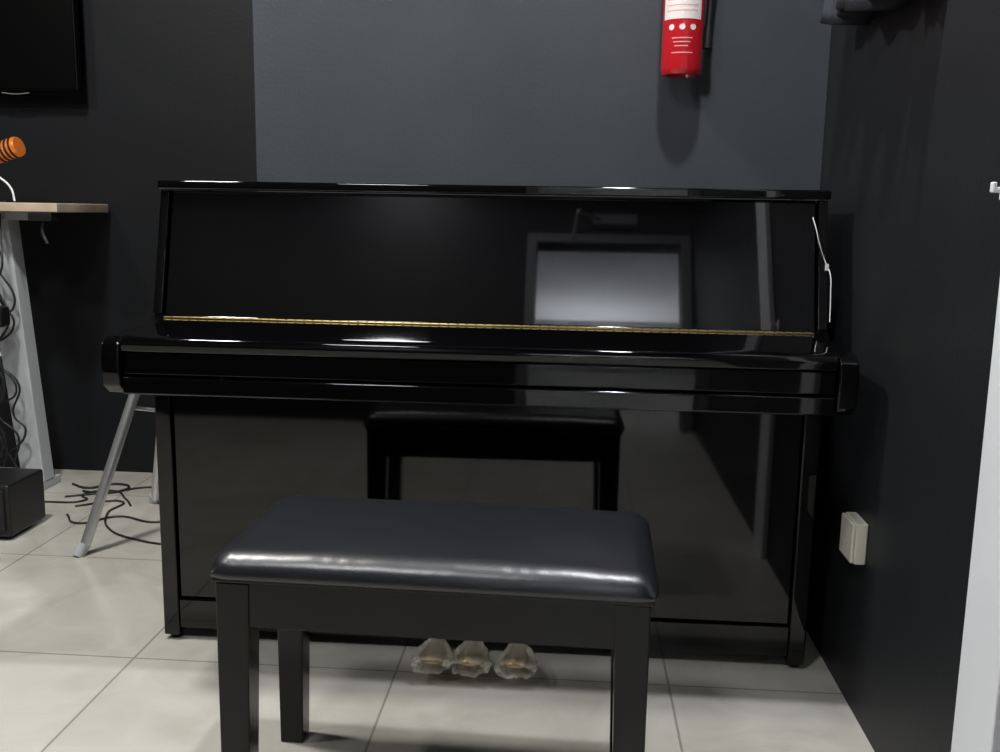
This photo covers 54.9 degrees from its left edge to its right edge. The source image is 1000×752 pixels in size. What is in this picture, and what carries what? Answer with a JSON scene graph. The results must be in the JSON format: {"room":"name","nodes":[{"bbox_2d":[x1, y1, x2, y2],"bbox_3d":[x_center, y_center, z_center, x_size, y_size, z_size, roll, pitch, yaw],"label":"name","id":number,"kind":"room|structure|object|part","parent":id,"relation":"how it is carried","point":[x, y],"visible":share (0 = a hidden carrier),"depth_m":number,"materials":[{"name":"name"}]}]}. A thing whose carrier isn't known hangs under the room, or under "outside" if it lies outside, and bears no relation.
{"room":"music room","nodes":[
{"label":"music room","id":0,"kind":"room"},
{"bbox_2d":[0,0,256,472],"bbox_3d":[-1.878,-1.058,3.550,2.678,2.850,0.100,2,10,4],"label":"wall back recess","id":1,"kind":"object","parent":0,"point":[168,92],"depth_m":3.52,"materials":[{"name":"black paint"}]},
{"bbox_2d":[0,0,81,93],"bbox_3d":[-2.071,-1.364,3.414,1.195,0.708,0.094,2,10,4],"label":"television","id":2,"kind":"object","parent":1,"relation":"attached to","point":[40,41],"visible":1,"depth_m":3.37,"materials":[{"name":"black"}]},
{"bbox_2d":[0,467,874,751],"bbox_3d":[-0.640,0.988,0.447,5.700,0.100,6.700,2,10,4],"label":"floor","id":3,"kind":"structure","parent":0,"point":[89,663],"depth_m":2.08,"materials":[{"name":"tile"}]},
{"bbox_2d":[0,468,45,537],"bbox_3d":[-1.758,0.383,3.018,0.575,0.192,0.208,2,10,4],"label":"amplifier","id":4,"kind":"object","parent":3,"relation":"on","point":[22,500],"visible":1,"depth_m":2.98,"materials":[{"name":"black plastic"}]},
{"bbox_2d":[0,491,5,531],"bbox_3d":[-1.763,0.401,2.920,0.540,0.130,0.009,2,10,4],"label":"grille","id":5,"kind":"object","parent":4,"relation":"attached to","point":[2,493],"depth_m":2.90,"materials":[{"name":"black"}]},
{"bbox_2d":[0,202,107,489],"bbox_3d":[-2.252,-0.117,3.458,1.600,1.014,0.408,2,10,4],"label":"desk","id":6,"kind":"object","parent":3,"relation":"on","point":[20,367],"visible":0.97,"depth_m":3.37,"materials":[{"name":"wood"},{"name":"painted metal"}]},
{"bbox_2d":[0,136,25,201],"bbox_3d":[-1.689,-0.692,3.221,0.202,0.216,0.120,2,10,4],"label":"microphone","id":7,"kind":"object","parent":6,"relation":"on","point":[12,148],"visible":0.98,"depth_m":3.19,"materials":[{"name":"orange"}]},
{"bbox_2d":[45,483,160,544],"bbox_3d":[-1.219,0.478,3.059,0.754,0.008,0.928,2,10,4],"label":"floor cables","id":8,"kind":"object","parent":3,"relation":"on","point":[94,492],"visible":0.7,"depth_m":3.30,"materials":[{"name":"black plastic"}]},
{"bbox_2d":[72,394,158,557],"bbox_3d":[-0.939,0.020,2.971,0.573,0.970,0.563,2,10,4],"label":"tripod stand","id":9,"kind":"object","parent":3,"relation":"on","point":[81,549],"visible":0.21,"depth_m":2.83,"materials":[{"name":"metal"}]},
{"bbox_3d":[-1.105,0.113,2.860,0.030,0.771,0.328,10,13,44],"label":"leg","id":10,"kind":"part","parent":9,"relation":"part of","materials":[{"name":"metal"}]},
{"bbox_3d":[-1.088,0.069,3.118,0.030,0.772,0.345,-6,12,-34],"label":"leg","id":11,"kind":"part","parent":9,"relation":"part of","materials":[{"name":"metal"}]},
{"bbox_2d":[210,496,658,751],"bbox_3d":[-0.096,0.492,1.656,0.696,0.490,0.353,2,10,6],"label":"piano bench","id":12,"kind":"object","parent":3,"relation":"on","point":[516,574],"visible":1,"depth_m":1.49,"materials":[{"name":"black leather"}]},
{"bbox_3d":[-0.417,0.531,1.556,0.054,0.436,0.054,2,10,6],"label":"leg","id":13,"kind":"part","parent":12,"relation":"part of","materials":[{"name":"black wood"}]},
{"bbox_3d":[-0.389,0.485,1.825,0.054,0.436,0.054,2,10,6],"label":"leg","id":14,"kind":"part","parent":12,"relation":"part of","materials":[{"name":"black wood"}]},
{"bbox_2d":[210,496,658,602],"bbox_3d":[-0.092,0.273,1.618,0.696,0.046,0.353,2,10,6],"label":"cushion","id":15,"kind":"object","parent":12,"relation":"on","point":[518,553],"depth_m":1.50,"materials":[{"name":"black leather"}]},
{"bbox_3d":[0.226,0.506,1.765,0.054,0.436,0.054,2,10,6],"label":"leg","id":16,"kind":"part","parent":12,"relation":"part of","materials":[{"name":"black wood"}]},
{"bbox_3d":[0.197,0.552,1.495,0.054,0.436,0.054,2,10,6],"label":"leg","id":17,"kind":"part","parent":12,"relation":"part of","materials":[{"name":"black wood"}]},
{"bbox_2d":[101,180,859,668],"bbox_3d":[-0.040,0.108,2.198,1.493,1.068,0.605,2,10,4],"label":"upright piano","id":18,"kind":"object","parent":3,"relation":"on","point":[667,357],"visible":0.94,"depth_m":2.13,"materials":[{"name":"black paint"}]},
{"bbox_3d":[-0.051,0.577,2.235,1.408,0.070,0.031,2,10,4],"label":"rail","id":19,"kind":"part","parent":18,"relation":"part of","materials":[{"name":"black paint"}]},
{"bbox_3d":[-0.047,0.298,2.188,1.404,0.487,0.020,2,10,4],"label":"panel","id":20,"kind":"part","parent":18,"relation":"part of","materials":[{"name":"black paint"}]},
{"bbox_3d":[-0.038,-0.105,2.139,1.408,0.028,0.040,2,10,4],"label":"panel rail","id":21,"kind":"part","parent":18,"relation":"part of","materials":[{"name":"black paint"}]},
{"bbox_3d":[-0.034,-0.258,2.143,1.436,0.284,0.095,2,10,4],"label":"music panel","id":22,"kind":"part","parent":18,"relation":"part of","materials":[{"name":"black paint"}]},
{"bbox_3d":[-0.020,-0.435,2.265,1.492,0.020,0.291,2,10,4],"label":"lid","id":23,"kind":"part","parent":18,"relation":"part of","materials":[{"name":"black paint"}]},
{"bbox_2d":[252,0,830,200],"bbox_3d":[0.129,-0.915,2.915,1.422,2.850,1.100,2,10,4],"label":"wall","id":24,"kind":"structure","parent":0,"point":[452,92],"depth_m":2.40,"materials":[{"name":"grey paint"}]},
{"bbox_2d":[661,0,714,77],"bbox_3d":[0.434,-0.926,2.249,0.115,0.428,0.150,9,12,38],"label":"fire extinguisher","id":25,"kind":"object","parent":24,"relation":"attached to","point":[685,36],"visible":1,"depth_m":2.25,"materials":[{"name":"red painted metal"},{"name":"black plastic"},{"name":"paper label"}]},
{"bbox_2d":[806,0,999,751],"bbox_3d":[0.794,-0.659,1.475,0.120,2.850,3.920,2,10,4],"label":"wall","id":26,"kind":"structure","parent":0,"point":[911,151],"depth_m":1.72,"materials":[{"name":"black paint"}]},
{"bbox_2d":[839,512,867,564],"bbox_3d":[0.724,0.332,1.973,0.032,0.086,0.086,2,10,4],"label":"wall outlet","id":27,"kind":"object","parent":26,"relation":"attached to","point":[854,530],"visible":1,"depth_m":1.94,"materials":[{"name":"beige plastic"}]},
{"bbox_3d":[0.713,0.331,1.974,0.008,0.082,0.082,2,10,4],"label":"plate","id":28,"kind":"part","parent":27,"relation":"part of","materials":[{"name":"beige plastic"}]},
{"bbox_2d":[820,0,908,24],"bbox_3d":[0.722,-1.011,1.797,0.094,0.667,0.540,2,10,4],"label":"jacket","id":29,"kind":"object","parent":26,"relation":"hanging from","point":[834,12],"visible":1,"depth_m":1.99,"materials":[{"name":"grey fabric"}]},
{"bbox_2d":[951,282,999,751],"bbox_3d":[0.703,-0.611,1.187,0.018,2.850,0.125,2,10,4],"label":"trim","id":30,"kind":"structure","parent":26,"relation":"attached to","point":[976,728],"depth_m":1.35,"materials":[{"name":"white paint"}]},
{"bbox_2d":[990,182,999,199],"bbox_3d":[0.701,-0.261,1.351,0.024,0.028,0.032,2,10,4],"label":"wall hook","id":31,"kind":"object","parent":26,"relation":"attached to","point":[993,185],"visible":1,"depth_m":1.35,"materials":[{"name":"white paint"}]}
]}

